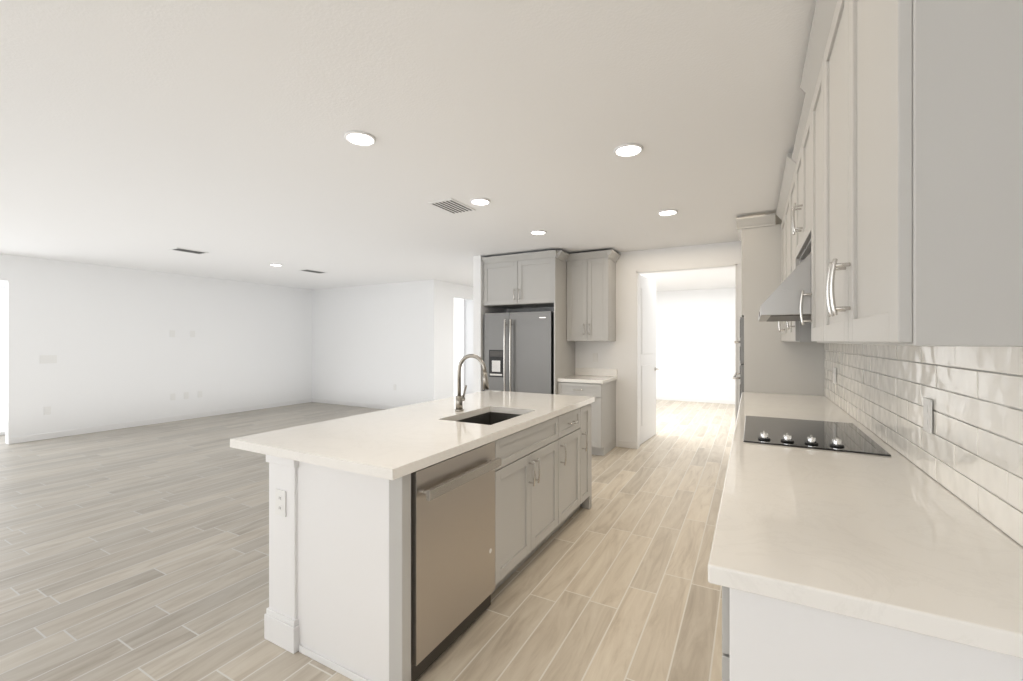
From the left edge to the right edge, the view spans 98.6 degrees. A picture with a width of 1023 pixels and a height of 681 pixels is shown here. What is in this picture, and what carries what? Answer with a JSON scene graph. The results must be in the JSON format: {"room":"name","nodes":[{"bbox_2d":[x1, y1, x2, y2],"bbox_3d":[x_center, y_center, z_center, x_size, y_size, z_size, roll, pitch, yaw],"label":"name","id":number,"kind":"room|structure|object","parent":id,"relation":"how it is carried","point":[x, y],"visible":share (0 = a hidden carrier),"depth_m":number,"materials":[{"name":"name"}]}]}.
{"room":"kitchen","nodes":[
{"label":"kitchen","id":0,"kind":"room"},
{"bbox_2d":[0,254,311,443],"bbox_3d":[-6.855,0.120,5.724,0.120,2.530,9.870,0,0,29],"label":"wall","id":1,"kind":"structure","parent":0,"point":[102,332],"depth_m":7.11,"materials":[{"name":"white paint"}]},
{"bbox_2d":[44,406,50,414],"bbox_3d":[-6.526,0.985,6.188,0.008,0.115,0.070,0,0,29],"label":"electrical outlet","id":2,"kind":"object","parent":1,"relation":"attached to","point":[47,410],"visible":1,"depth_m":6.19,"materials":[{"name":"white plastic"}]},
{"bbox_2d":[40,355,56,363],"bbox_3d":[-6.521,0.265,6.197,0.008,0.115,0.170,0,0,29],"label":"light switch","id":3,"kind":"object","parent":1,"relation":"attached to","point":[44,359],"visible":1,"depth_m":6.19,"materials":[{"name":"white plastic"}]},
{"bbox_2d":[8,398,311,443],"bbox_3d":[-5.595,1.343,7.890,0.012,0.085,4.620,0,0,29],"label":"baseboard","id":4,"kind":"structure","parent":1,"relation":"attached to","point":[22,439],"depth_m":7.12,"materials":[{"name":"white paint"}]},
{"bbox_2d":[170,330,174,336],"bbox_3d":[-5.797,-0.115,7.522,0.008,0.115,0.075,0,0,29],"label":"outlet","id":5,"kind":"object","parent":1,"relation":"attached to","point":[172,333],"visible":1,"depth_m":7.52,"materials":[{"name":"white plastic"}]},
{"bbox_2d":[184,392,188,398],"bbox_3d":[-5.696,0.965,7.706,0.008,0.115,0.070,0,0,29],"label":"electrical outlet","id":6,"kind":"object","parent":1,"relation":"attached to","point":[186,395],"visible":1,"depth_m":7.71,"materials":[{"name":"white plastic"}]},
{"bbox_2d":[190,331,194,336],"bbox_3d":[-5.648,-0.115,7.794,0.008,0.115,0.075,0,0,29],"label":"outlet","id":7,"kind":"object","parent":1,"relation":"attached to","point":[192,333],"visible":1,"depth_m":7.79,"materials":[{"name":"white plastic"}]},
{"bbox_2d":[0,400,734,680],"bbox_3d":[-2.168,1.435,5.572,11.250,0.100,15.100,0,0,29],"label":"floor","id":8,"kind":"structure","parent":0,"point":[139,553],"depth_m":2.69,"materials":[{"name":"brown wood"}]},
{"bbox_2d":[258,394,594,680],"bbox_3d":[-0.213,0.947,2.839,0.882,0.875,2.293,0,0,29],"label":"kitchen island","id":9,"kind":"object","parent":8,"relation":"on","point":[406,542],"depth_m":1.95,"materials":[{"name":"grey paint"}]},
{"bbox_2d":[275,488,286,517],"bbox_3d":[-1.050,0.738,2.000,0.070,0.115,0.008,0,0,29],"label":"outlet","id":10,"kind":"object","parent":9,"relation":"attached to","point":[280,493],"depth_m":1.99,"materials":[{"name":"white plastic"}]},
{"bbox_2d":[230,394,493,481],"bbox_3d":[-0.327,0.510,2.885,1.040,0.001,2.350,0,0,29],"label":"island countertop","id":11,"kind":"structure","parent":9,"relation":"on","point":[252,446],"depth_m":2.13,"materials":[{"name":"white stone"}]},
{"bbox_2d":[454,354,489,411],"bbox_3d":[-0.251,0.279,2.908,0.261,0.381,0.102,0,0,29],"label":"faucet","id":12,"kind":"object","parent":11,"relation":"on","point":[459,399],"depth_m":2.92,"materials":[{"name":"silver metal"}]},
{"bbox_2d":[434,410,533,429],"bbox_3d":[-0.135,0.604,2.798,0.394,0.212,0.624,0,0,29],"label":"sink","id":13,"kind":"object","parent":11,"relation":"in","point":[485,419],"depth_m":2.92,"materials":[{"name":"metal"}]},
{"bbox_2d":[484,311,553,393],"bbox_3d":[0.199,0.510,5.936,0.975,1.750,0.732,0,0,29],"label":"refrigerator","id":14,"kind":"object","parent":8,"relation":"on","point":[518,351],"visible":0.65,"depth_m":5.65,"materials":[{"name":"grey metal"}]},
{"bbox_2d":[482,250,574,394],"bbox_3d":[0.260,0.135,5.951,1.133,2.500,0.704,0,0,29],"label":"cabinet","id":15,"kind":"object","parent":8,"relation":"on","point":[529,280],"visible":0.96,"depth_m":5.66,"materials":[{"name":"grey paint"}]},
{"bbox_2d":[557,368,616,455],"bbox_3d":[0.967,0.877,5.582,0.578,1.015,0.674,0,0,29],"label":"base cabinet","id":16,"kind":"object","parent":8,"relation":"on","point":[599,384],"visible":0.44,"depth_m":5.38,"materials":[{"name":"grey paint"}]},
{"bbox_2d":[732,213,824,398],"bbox_3d":[2.519,0.135,4.207,0.710,2.500,0.820,0,0,29],"label":"tall cabinet","id":17,"kind":"object","parent":8,"relation":"on","point":[771,361],"visible":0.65,"depth_m":3.94,"materials":[{"name":"grey paint"}]},
{"bbox_2d":[708,392,1022,680],"bbox_3d":[1.528,0.927,2.331,0.650,0.915,3.540,0,0,29],"label":"base cabinet","id":18,"kind":"object","parent":8,"relation":"on","point":[831,565],"depth_m":0.92,"materials":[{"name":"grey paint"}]},
{"bbox_2d":[743,416,890,455],"bbox_3d":[1.492,0.448,2.250,0.530,0.042,0.780,0,0,29],"label":"cooktop","id":19,"kind":"object","parent":18,"relation":"in","point":[836,436],"visible":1,"depth_m":2.14,"materials":[{"name":"black glass"}]},
{"bbox_2d":[312,280,437,406],"bbox_3d":[-2.946,0.120,9.143,3.460,2.530,0.120,0,0,29],"label":"wall","id":20,"kind":"structure","parent":0,"point":[372,344],"depth_m":8.96,"materials":[{"name":"white paint"}]},
{"bbox_2d":[312,398,399,408],"bbox_3d":[-2.959,1.343,9.075,3.442,0.085,0.012,0,0,29],"label":"baseboard","id":21,"kind":"structure","parent":20,"relation":"attached to","point":[377,406],"depth_m":9.26,"materials":[{"name":"white paint"}]},
{"bbox_2d":[0,0,815,291],"bbox_3d":[-2.168,-1.195,5.572,11.250,0.100,15.100,0,0,29],"label":"ceiling","id":22,"kind":"structure","parent":0,"point":[146,135],"depth_m":2.40,"materials":[{"name":"white paint"}]},
{"bbox_2d":[169,247,208,253],"bbox_3d":[-4.104,-1.140,5.605,0.200,0.009,0.360,0,0,29],"label":"ceiling vent","id":23,"kind":"object","parent":22,"relation":"in","point":[188,250],"visible":0.98,"depth_m":5.56,"materials":[{"name":"white metal"}]},
{"bbox_2d":[300,269,327,273],"bbox_3d":[-3.270,-1.140,7.258,0.200,0.009,0.400,0,0,29],"label":"ceiling vent","id":24,"kind":"object","parent":22,"relation":"in","point":[312,271],"visible":1,"depth_m":7.24,"materials":[{"name":"white metal"}]},
{"bbox_2d":[344,131,375,145],"bbox_3d":[-0.853,-1.139,2.484,0.172,0.016,0.172,0,0,29],"label":"recessed light","id":25,"kind":"object","parent":22,"relation":"in","point":[360,138],"visible":1,"depth_m":2.48,"materials":[{"name":"white paint"}]},
{"bbox_2d":[428,198,475,213],"bbox_3d":[-0.503,-1.140,3.751,0.240,0.009,0.360,0,0,29],"label":"ceiling vent","id":26,"kind":"object","parent":22,"relation":"in","point":[451,205],"visible":1,"depth_m":3.73,"materials":[{"name":"white metal"}]},
{"bbox_2d":[470,198,490,205],"bbox_3d":[-0.257,-1.139,3.616,0.172,0.016,0.172,0,0,29],"label":"recessed light","id":27,"kind":"object","parent":22,"relation":"in","point":[480,201],"visible":0.98,"depth_m":3.61,"materials":[{"name":"white paint"}]},
{"bbox_2d":[530,230,545,234],"bbox_3d":[0.282,-1.139,4.644,0.172,0.016,0.172,0,0,29],"label":"recessed light","id":28,"kind":"object","parent":22,"relation":"in","point":[538,232],"visible":1,"depth_m":4.65,"materials":[{"name":"white paint"}]},
{"bbox_2d":[614,143,642,156],"bbox_3d":[0.701,-1.139,2.637,0.172,0.016,0.172,0,0,29],"label":"recessed light","id":29,"kind":"object","parent":22,"relation":"in","point":[629,150],"visible":1,"depth_m":2.63,"materials":[{"name":"white paint"}]},
{"bbox_2d":[657,209,677,215],"bbox_3d":[1.392,-1.139,3.923,0.172,0.016,0.172,0,0,29],"label":"recessed light","id":30,"kind":"object","parent":22,"relation":"in","point":[668,212],"visible":1,"depth_m":3.92,"materials":[{"name":"white paint"}]},
{"bbox_2d":[438,280,472,399],"bbox_3d":[-0.437,0.120,10.251,0.120,2.530,4.230,0,0,29],"label":"wall","id":31,"kind":"structure","parent":0,"point":[448,292],"depth_m":8.63,"materials":[{"name":"white paint"}]},
{"bbox_2d":[465,299,472,393],"bbox_3d":[-0.801,0.120,10.524,0.780,2.530,0.100,0,0,29],"label":"wall","id":32,"kind":"structure","parent":0,"point":[469,343],"depth_m":10.58,"materials":[{"name":"white paint"}]},
{"bbox_2d":[454,298,464,396],"bbox_3d":[-1.577,0.155,9.865,0.050,2.460,1.820,0,0,29],"label":"room window","id":33,"kind":"structure","parent":32,"relation":"in","point":[459,329],"depth_m":10.48,"materials":[{"name":"white paint"}]},
{"bbox_2d":[473,255,506,392],"bbox_3d":[-0.297,0.120,6.254,0.120,2.530,0.710,0,0,29],"label":"wall","id":34,"kind":"structure","parent":0,"point":[480,309],"depth_m":5.95,"materials":[{"name":"white paint"}]},
{"bbox_2d":[507,241,741,446],"bbox_3d":[1.547,0.120,5.718,3.870,2.530,0.120,0,0,29],"label":"wall","id":35,"kind":"structure","parent":0,"point":[619,354],"depth_m":5.67,"materials":[{"name":"white paint"}]},
{"bbox_2d":[566,250,619,340],"bbox_3d":[1.055,-0.552,5.701,0.618,1.125,0.378,0,0,29],"label":"upper cabinet","id":36,"kind":"object","parent":35,"relation":"attached to","point":[591,296],"visible":1,"depth_m":5.58,"materials":[{"name":"grey paint"}]},
{"bbox_2d":[618,440,635,446],"bbox_3d":[1.390,1.343,5.880,0.600,0.085,0.012,0,0,29],"label":"baseboard","id":37,"kind":"structure","parent":35,"relation":"attached to","point":[626,444],"depth_m":5.67,"materials":[{"name":"white paint"}]},
{"bbox_2d":[640,275,658,444],"bbox_3d":[1.897,0.257,6.090,0.148,2.233,0.872,0,0,29],"label":"door leaf","id":38,"kind":"structure","parent":35,"relation":"in","point":[648,368],"depth_m":6.08,"materials":[{"name":"white paint"}]},
{"bbox_2d":[636,264,736,448],"bbox_3d":[2.126,0.250,5.402,1.150,2.270,0.128,0,0,29],"label":"door frame","id":39,"kind":"structure","parent":35,"relation":"attached to","point":[638,273],"depth_m":5.61,"materials":[{"name":"white paint"}]},
{"bbox_2d":[656,288,734,399],"bbox_3d":[3.103,0.120,10.566,5.790,2.530,0.120,0,0,29],"label":"wall","id":40,"kind":"structure","parent":0,"point":[695,345],"depth_m":9.91,"materials":[{"name":"white paint"}]},
{"bbox_2d":[656,396,734,403],"bbox_3d":[4.036,1.343,9.981,3.508,0.085,0.012,0,0,29],"label":"baseboard","id":41,"kind":"structure","parent":40,"relation":"attached to","point":[657,397],"depth_m":9.90,"materials":[{"name":"white paint"}]},
{"bbox_3d":[2.382,0.120,3.086,0.120,2.530,14.100,0,0,29],"label":"wall","id":42,"kind":"structure","parent":0,"visible":0},
{"bbox_2d":[780,180,787,341],"bbox_3d":[2.262,-0.552,3.333,0.323,1.124,1.076,0,0,29],"label":"upper cabinet","id":43,"kind":"object","parent":42,"relation":"attached to","point":[783,203],"depth_m":3.45,"materials":[{"name":"grey paint"}]},
{"bbox_2d":[759,253,810,321],"bbox_3d":[1.541,-0.292,2.224,0.505,0.361,0.772,0,0,29],"label":"range hood","id":44,"kind":"object","parent":42,"relation":"attached to","point":[781,302],"visible":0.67,"depth_m":1.95,"materials":[{"name":"silver metal"}]},
{"bbox_2d":[788,144,803,341],"bbox_3d":[1.924,-0.552,2.715,0.323,1.124,0.574,0,0,29],"label":"upper cabinet","id":45,"kind":"object","parent":42,"relation":"attached to","point":[795,328],"depth_m":2.83,"materials":[{"name":"grey paint"}]},
{"bbox_2d":[792,108,803,259],"bbox_3d":[1.629,-0.783,2.175,0.323,0.616,0.780,0,0,29],"label":"upper cabinet","id":46,"kind":"object","parent":42,"relation":"attached to","point":[798,152],"depth_m":2.42,"materials":[{"name":"grey paint"}]},
{"bbox_2d":[804,48,815,341],"bbox_3d":[1.351,-0.552,1.666,0.323,1.124,0.504,0,0,29],"label":"upper cabinet","id":47,"kind":"object","parent":42,"relation":"attached to","point":[810,88],"depth_m":1.90,"materials":[{"name":"grey paint"}]},
{"bbox_2d":[816,0,1022,346],"bbox_3d":[1.054,-0.552,1.122,0.323,1.124,0.980,0,0,29],"label":"upper cabinet","id":48,"kind":"object","parent":42,"relation":"attached to","point":[899,212],"depth_m":0.76,"materials":[{"name":"grey paint"}]},
{"bbox_2d":[824,343,1022,545],"bbox_3d":[1.812,0.178,2.194,0.020,0.582,3.508,0,0,29],"label":"backsplash","id":49,"kind":"structure","parent":42,"relation":"attached to","point":[950,418],"depth_m":1.36,"materials":[{"name":"white tile"}]},
{"bbox_3d":[-8.664,-0.970,4.269,0.100,0.350,5.580,0,0,29],"label":"wall","id":50,"kind":"structure","parent":0,"visible":0},
{"bbox_2d":[0,286,4,434],"bbox_3d":[-8.601,0.295,4.394,0.060,2.180,5.320,0,0,29],"label":"sliding door","id":51,"kind":"structure","parent":50,"relation":"in","point":[2,360],"depth_m":6.46,"materials":[{"name":"white paint"}]}
]}

